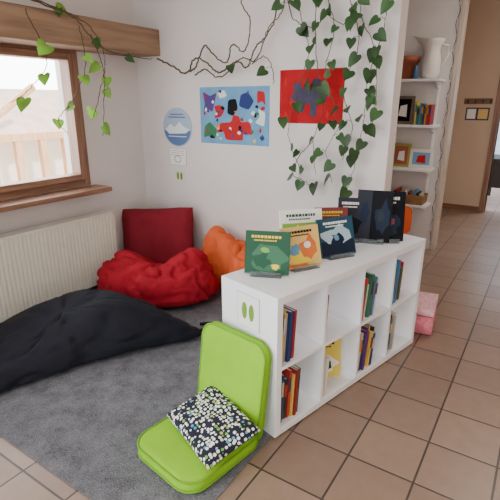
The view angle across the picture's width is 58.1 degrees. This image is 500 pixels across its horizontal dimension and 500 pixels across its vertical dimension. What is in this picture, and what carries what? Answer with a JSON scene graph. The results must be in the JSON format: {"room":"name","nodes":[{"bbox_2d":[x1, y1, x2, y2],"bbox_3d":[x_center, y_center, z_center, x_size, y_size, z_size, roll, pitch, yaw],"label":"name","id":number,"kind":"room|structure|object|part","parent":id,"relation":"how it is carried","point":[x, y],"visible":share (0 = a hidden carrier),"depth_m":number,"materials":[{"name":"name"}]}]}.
{"room":"children's reading corner","nodes":[
{"label":"children's reading corner","id":0,"kind":"room"},
{"bbox_2d":[0,0,147,250],"bbox_3d":[-2.448,-0.742,2.643,0.300,3.000,4.910,11,21,31],"label":"wall","id":1,"kind":"structure","parent":0,"point":[116,159],"depth_m":4.07,"materials":[{"name":"white paint"}]},
{"bbox_2d":[0,43,90,199],"bbox_3d":[-1.881,-0.923,3.244,0.162,1.130,1.580,11,21,31],"label":"window","id":2,"kind":"structure","parent":1,"relation":"in","point":[68,64],"depth_m":3.71,"materials":[{"name":"brown wood"}]},
{"bbox_2d":[0,184,111,212],"bbox_3d":[-1.789,-0.332,3.336,0.220,0.040,1.760,11,21,31],"label":"window sill","id":3,"kind":"structure","parent":1,"relation":"attached to","point":[45,198],"depth_m":3.55,"materials":[{"name":"brown wood"}]},
{"bbox_2d":[0,210,117,322],"bbox_3d":[-1.901,0.211,3.364,0.186,0.630,2.160,11,21,31],"label":"radiator","id":4,"kind":"object","parent":1,"relation":"attached to","point":[41,263],"visible":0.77,"depth_m":3.64,"materials":[{"name":"beige metal"}]},
{"bbox_2d":[0,1,159,56],"bbox_3d":[-2.099,-1.331,2.425,0.310,0.215,4.250,11,21,31],"label":"wooden beam","id":5,"kind":"structure","parent":1,"relation":"attached to","point":[62,32],"depth_m":3.33,"materials":[{"name":"brown wood"}]},
{"bbox_2d":[10,0,152,134],"bbox_3d":[-1.356,-1.301,3.214,0.226,0.980,1.902,11,21,31],"label":"pothos vine","id":6,"kind":"object","parent":5,"relation":"hanging from","point":[22,103],"visible":1,"depth_m":3.31,"materials":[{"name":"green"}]},
{"bbox_2d":[0,188,499,499],"bbox_3d":[2.183,0.264,4.555,7.000,0.100,12.500,11,21,31],"label":"floor","id":7,"kind":"structure","parent":0,"point":[424,423],"depth_m":2.38,"materials":[{"name":"tile"}]},
{"bbox_2d":[0,285,270,499],"bbox_3d":[-0.678,0.631,3.256,2.430,0.008,2.350,11,21,31],"label":"area rug","id":8,"kind":"object","parent":7,"relation":"on","point":[84,423],"visible":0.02,"depth_m":2.44,"materials":[{"name":"grey carpet"}]},
{"bbox_2d":[0,289,201,392],"bbox_3d":[-1.334,0.509,3.062,1.813,0.343,0.877,-11,21,-30],"label":"bean bag","id":9,"kind":"object","parent":8,"relation":"on","point":[67,331],"visible":1,"depth_m":2.94,"materials":[{"name":"fabric"}]},
{"bbox_2d":[96,247,219,307],"bbox_3d":[-0.818,0.193,3.847,1.024,0.456,0.700,11,21,31],"label":"bean bag","id":10,"kind":"object","parent":8,"relation":"on","point":[187,278],"visible":0.88,"depth_m":3.65,"materials":[{"name":"fabric"}]},
{"bbox_2d":[122,207,193,263],"bbox_3d":[-0.889,-0.081,4.323,0.802,0.685,0.281,5,19,16],"label":"floor cushion","id":11,"kind":"object","parent":8,"relation":"on","point":[158,235],"visible":0.62,"depth_m":4.23,"materials":[{"name":"fabric"}]},
{"bbox_2d":[137,321,271,493],"bbox_3d":[-0.235,0.709,2.143,0.450,0.528,0.544,16,24,40],"label":"chair","id":12,"kind":"object","parent":8,"relation":"on","point":[237,363],"visible":0.58,"depth_m":2.16,"materials":[{"name":"fabric"}]},
{"bbox_3d":[-0.250,0.929,2.198,0.450,0.075,0.500,16,24,40],"label":"seat","id":13,"kind":"part","parent":12,"relation":"part of","materials":[{"name":"green fabric"}]},
{"bbox_2d":[167,386,259,468],"bbox_3d":[-0.186,0.831,2.172,0.284,0.132,0.418,-12,22,-33],"label":"patterned cushion","id":14,"kind":"object","parent":12,"relation":"on","point":[213,426],"visible":0.98,"depth_m":2.11,"materials":[{"name":"fabric"}]},
{"bbox_3d":[-0.092,0.647,2.289,0.440,0.501,0.119,16,24,40],"label":"backrest","id":15,"kind":"part","parent":12,"relation":"part of","materials":[{"name":"green fabric"}]},
{"bbox_2d":[200,322,211,331],"bbox_3d":[-0.319,0.575,3.370,0.158,0.021,0.133,0,18,0],"label":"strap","id":16,"kind":"object","parent":8,"relation":"on","point":[201,323],"visible":0.2,"depth_m":3.41,"materials":[{"name":"black fabric"}]},
{"bbox_2d":[202,225,244,288],"bbox_3d":[-0.151,0.114,3.916,0.840,0.564,0.406,11,21,31],"label":"bean bag","id":17,"kind":"object","parent":8,"relation":"on","point":[226,254],"visible":0.23,"depth_m":3.93,"materials":[{"name":"fabric"}]},
{"bbox_2d":[222,234,425,437],"bbox_3d":[0.501,0.392,2.740,1.400,0.765,0.400,-16,24,-40],"label":"shelf unit","id":18,"kind":"object","parent":8,"relation":"on","point":[307,292],"visible":0.69,"depth_m":2.49,"materials":[{"name":"white paint"}]},
{"bbox_2d":[237,290,259,333],"bbox_3d":[-0.010,0.302,2.202,0.004,0.180,0.160,-16,24,-40],"label":"sign","id":19,"kind":"object","parent":18,"relation":"attached to","point":[248,307],"visible":1,"depth_m":2.20,"materials":[{"name":"grey paper"}]},
{"bbox_2d":[244,230,290,278],"bbox_3d":[0.090,0.020,2.288,0.237,0.223,0.098,3,18,10],"label":"picture book","id":20,"kind":"object","parent":18,"relation":"on","point":[267,253],"visible":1,"depth_m":2.29,"materials":[{"name":"green paper"}]},
{"bbox_2d":[279,224,321,272],"bbox_3d":[0.279,-0.012,2.392,0.229,0.219,0.110,-9,20,-25],"label":"picture book","id":21,"kind":"object","parent":18,"relation":"on","point":[305,252],"visible":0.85,"depth_m":2.40,"materials":[{"name":"brown paper"}]},
{"bbox_2d":[279,208,321,228],"bbox_3d":[0.302,-0.099,2.594,0.253,0.260,0.114,-4,19,-13],"label":"picture book","id":22,"kind":"object","parent":18,"relation":"on","point":[299,217],"visible":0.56,"depth_m":2.59,"materials":[{"name":"white paper"}]},
{"bbox_2d":[314,207,347,218],"bbox_3d":[0.502,-0.142,2.772,0.206,0.231,0.106,-1,18,-4],"label":"picture book","id":23,"kind":"object","parent":18,"relation":"on","point":[327,212],"visible":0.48,"depth_m":2.77,"materials":[{"name":"red paper"}]},
{"bbox_2d":[325,338,340,376],"bbox_3d":[0.424,0.638,2.664,0.230,0.250,0.045,-3,18,-8],"label":"picture book","id":24,"kind":"object","parent":18,"relation":"on","point":[333,350],"visible":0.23,"depth_m":2.67,"materials":[{"name":"yellow paper"}]},
{"bbox_2d":[315,215,355,260],"bbox_3d":[0.502,-0.072,2.577,0.240,0.218,0.114,-9,20,-25],"label":"picture book","id":25,"kind":"object","parent":18,"relation":"on","point":[336,235],"visible":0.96,"depth_m":2.57,"materials":[{"name":"blue paper"}]},
{"bbox_2d":[280,259,403,422],"bbox_3d":[0.487,0.445,2.660,1.161,0.637,0.257,-16,24,-40],"label":"books","id":26,"kind":"object","parent":18,"relation":"on","point":[290,383],"visible":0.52,"depth_m":2.50,"materials":[{"name":"multicoloured paper"}]},
{"bbox_2d":[338,197,362,242],"bbox_3d":[0.638,-0.191,2.854,0.164,0.273,0.103,3,18,9],"label":"picture book","id":27,"kind":"object","parent":18,"relation":"on","point":[351,203],"visible":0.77,"depth_m":2.85,"materials":[{"name":"grey paper"}]},
{"bbox_2d":[357,189,393,244],"bbox_3d":[0.775,-0.208,2.821,0.215,0.325,0.104,6,19,18],"label":"picture book","id":28,"kind":"object","parent":18,"relation":"on","point":[375,207],"visible":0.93,"depth_m":2.81,"materials":[{"name":"black paper"}]},
{"bbox_2d":[377,192,405,243],"bbox_3d":[0.871,-0.204,2.825,0.198,0.315,0.093,1,18,2],"label":"picture book","id":29,"kind":"object","parent":18,"relation":"on","point":[398,212],"visible":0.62,"depth_m":2.83,"materials":[{"name":"black paper"}]},
{"bbox_2d":[403,206,411,234],"bbox_3d":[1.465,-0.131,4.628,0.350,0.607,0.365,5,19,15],"label":"picture book","id":30,"kind":"object","parent":7,"relation":"on","point":[408,211],"visible":0.2,"depth_m":4.65,"materials":[{"name":"orange paper"}]},
{"bbox_2d":[414,291,438,334],"bbox_3d":[1.230,0.461,3.453,0.358,0.219,0.348,9,20,25],"label":"seat cushion","id":31,"kind":"object","parent":7,"relation":"on","point":[427,302],"visible":0.37,"depth_m":3.27,"materials":[{"name":"fabric"}]},
{"bbox_2d":[488,154,499,195],"bbox_3d":[4.769,-1.150,7.531,1.450,0.740,0.800,11,21,31],"label":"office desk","id":32,"kind":"object","parent":7,"relation":"on","point":[495,174],"visible":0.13,"depth_m":7.57,"materials":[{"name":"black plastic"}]},
{"bbox_2d":[133,0,408,249],"bbox_3d":[-0.001,-1.127,3.819,2.440,3.000,0.160,11,21,31],"label":"wall","id":33,"kind":"structure","parent":0,"point":[238,189],"depth_m":3.68,"materials":[{"name":"white paint"}]},
{"bbox_2d":[163,108,191,146],"bbox_3d":[-0.674,-1.137,4.174,0.350,0.350,0.006,11,21,31],"label":"sign","id":34,"kind":"object","parent":33,"relation":"attached to","point":[177,126],"visible":1,"depth_m":4.17,"materials":[{"name":"blue paper"}]},
{"bbox_2d":[169,148,186,165],"bbox_3d":[-0.683,-0.882,4.262,0.210,0.160,0.008,11,21,31],"label":"paper notice","id":35,"kind":"object","parent":33,"relation":"attached to","point":[178,156],"visible":1,"depth_m":4.26,"materials":[{"name":"grey paper"}]},
{"bbox_2d":[175,170,184,181],"bbox_3d":[-0.674,-0.710,4.314,0.120,0.100,0.004,11,21,31],"label":"sign","id":36,"kind":"object","parent":33,"relation":"attached to","point":[179,175],"visible":1,"depth_m":4.31,"materials":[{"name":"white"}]},
{"bbox_2d":[200,86,269,146],"bbox_3d":[-0.143,-1.134,3.809,0.710,0.470,0.007,11,21,31],"label":"abstract painting","id":37,"kind":"object","parent":33,"relation":"attached to","point":[236,115],"visible":1,"depth_m":3.79,"materials":[{"name":"multicoloured paper"}]},
{"bbox_2d":[279,67,344,123],"bbox_3d":[0.456,-1.155,3.391,0.530,0.390,0.004,11,21,31],"label":"painting","id":38,"kind":"object","parent":33,"relation":"attached to","point":[290,80],"visible":0.7,"depth_m":3.40,"materials":[{"name":"paper"}]},
{"bbox_2d":[390,0,461,248],"bbox_3d":[1.112,-1.657,5.444,2.430,3.000,0.140,11,21,31],"label":"wall","id":39,"kind":"structure","parent":0,"point":[426,18],"depth_m":4.80,"materials":[{"name":"white paint"}]},
{"bbox_2d":[393,78,445,209],"bbox_3d":[1.702,-1.129,4.952,0.630,1.400,0.269,11,21,31],"label":"bookshelf","id":40,"kind":"object","parent":39,"relation":"attached to","point":[437,81],"visible":0.41,"depth_m":4.81,"materials":[{"name":"white paint"}]},
{"bbox_2d":[393,143,411,166],"bbox_3d":[1.680,-1.052,4.988,0.190,0.249,0.041,11,21,31],"label":"picture frame","id":41,"kind":"object","parent":40,"relation":"in","point":[402,151],"visible":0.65,"depth_m":4.98,"materials":[{"name":"yellow"}]},
{"bbox_2d":[397,96,415,123],"bbox_3d":[1.656,-1.510,4.859,0.220,0.289,0.046,11,21,31],"label":"picture frame","id":42,"kind":"object","parent":40,"relation":"in","point":[406,103],"visible":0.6,"depth_m":4.83,"materials":[{"name":"brown wood"}]},
{"bbox_2d":[394,187,427,205],"bbox_3d":[1.782,-0.612,5.048,0.362,0.155,0.228,11,21,31],"label":"wicker basket","id":43,"kind":"object","parent":40,"relation":"on","point":[415,197],"visible":0.63,"depth_m":4.95,"materials":[{"name":"brown wicker"}]},
{"bbox_2d":[401,56,420,78],"bbox_3d":[1.654,-1.909,4.725,0.242,0.220,0.242,11,21,31],"label":"terracotta pot","id":44,"kind":"object","parent":40,"relation":"on","point":[409,62],"visible":0.57,"depth_m":4.64,"materials":[{"name":"orange ceramic"}]},
{"bbox_2d":[413,65,417,78],"bbox_3d":[1.697,-1.824,4.610,0.052,0.130,0.052,11,21,31],"label":"vase","id":45,"kind":"object","parent":40,"relation":"on","point":[415,72],"visible":1,"depth_m":4.60,"materials":[{"name":"blue ceramic"}]},
{"bbox_2d":[408,149,434,168],"bbox_3d":[1.858,-0.992,4.882,0.250,0.200,0.035,11,21,31],"label":"picture frame","id":46,"kind":"object","parent":40,"relation":"in","point":[419,158],"visible":1,"depth_m":4.87,"materials":[{"name":"white wood"}]},
{"bbox_2d":[414,101,434,124],"bbox_3d":[1.848,-1.452,4.765,0.158,0.238,0.161,11,21,31],"label":"books","id":47,"kind":"object","parent":40,"relation":"in","point":[424,113],"visible":1,"depth_m":4.71,"materials":[{"name":"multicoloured paper"}]},
{"bbox_2d":[414,36,449,78],"bbox_3d":[1.831,-1.965,4.583,0.253,0.419,0.291,-5,19,-16],"label":"jug","id":48,"kind":"object","parent":40,"relation":"on","point":[430,66],"visible":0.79,"depth_m":4.51,"materials":[{"name":"white ceramic"}]},
{"bbox_2d":[428,0,460,241],"bbox_3d":[2.053,-1.435,4.723,0.039,2.841,0.034,11,21,31],"label":"fairy lights","id":49,"kind":"object","parent":39,"relation":"attached to","point":[459,0],"visible":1,"depth_m":4.73,"materials":[{"name":"black plastic"}]},
{"bbox_2d":[430,0,469,249],"bbox_3d":[2.146,-1.448,4.801,0.040,3.000,0.180,11,21,31],"label":"trim","id":50,"kind":"structure","parent":39,"relation":"attached to","point":[465,3],"depth_m":4.77,"materials":[{"name":"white wood"}]},
{"bbox_2d":[443,0,499,209],"bbox_3d":[4.571,-1.847,6.025,4.750,3.000,0.150,11,21,31],"label":"wall","id":51,"kind":"structure","parent":0,"point":[480,65],"depth_m":6.67,"materials":[{"name":"paint"}]},
{"bbox_2d":[442,203,478,211],"bbox_3d":[3.108,-0.726,7.295,1.080,0.080,0.015,11,21,31],"label":"baseboard","id":52,"kind":"structure","parent":51,"relation":"attached to","point":[444,205],"depth_m":7.14,"materials":[{"name":"brown wood"}]},
{"bbox_2d":[465,108,489,119],"bbox_3d":[3.378,-2.022,6.690,0.320,0.180,0.005,11,21,31],"label":"notice board","id":53,"kind":"object","parent":51,"relation":"attached to","point":[471,113],"visible":1,"depth_m":6.69,"materials":[{"name":"paint"}]},
{"bbox_2d":[464,98,492,103],"bbox_3d":[3.347,-2.185,6.608,0.380,0.080,0.087,11,21,31],"label":"coat hook rack","id":54,"kind":"object","parent":51,"relation":"attached to","point":[466,100],"visible":1,"depth_m":6.62,"materials":[{"name":"brown wood"}]},
{"bbox_2d":[478,78,499,212],"bbox_3d":[4.069,-1.550,6.468,1.110,2.160,0.190,11,21,31],"label":"door frame","id":55,"kind":"structure","parent":51,"relation":"attached to","point":[495,123],"depth_m":6.73,"materials":[{"name":"brown wood"}]},
{"bbox_2d":[495,124,499,153],"bbox_3d":[6.159,-2.601,8.331,4.750,3.000,0.150,11,21,31],"label":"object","id":56,"kind":"structure","parent":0,"point":[497,149],"depth_m":9.15,"materials":[{"name":"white paint"}]},
{"bbox_3d":[2.183,-2.683,3.593,7.000,0.100,12.500,11,21,31],"label":"ceiling","id":57,"kind":"structure","parent":0,"visible":0},
{"bbox_2d":[156,0,393,197],"bbox_3d":[0.028,-1.482,3.415,2.093,2.047,0.153,11,21,31],"label":"pothos vine","id":58,"kind":"object","parent":57,"relation":"hanging from","point":[373,56],"visible":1,"depth_m":3.17,"materials":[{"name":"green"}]},
{"label":"outside","id":59,"kind":"structure","parent":0,"visible":0},
{"bbox_3d":[-6.136,-0.673,9.033,12.100,0.100,24.000,11,21,31],"label":"ground","id":60,"kind":"structure","parent":59,"visible":0},
{"bbox_2d":[0,84,67,183],"bbox_3d":[-4.953,-2.313,9.946,3.170,2.451,7.000,11,21,31],"label":"neighbouring house","id":61,"kind":"structure","parent":60,"relation":"on","point":[32,146],"depth_m":8.86,"materials":[{"name":"white paint"}]}
]}

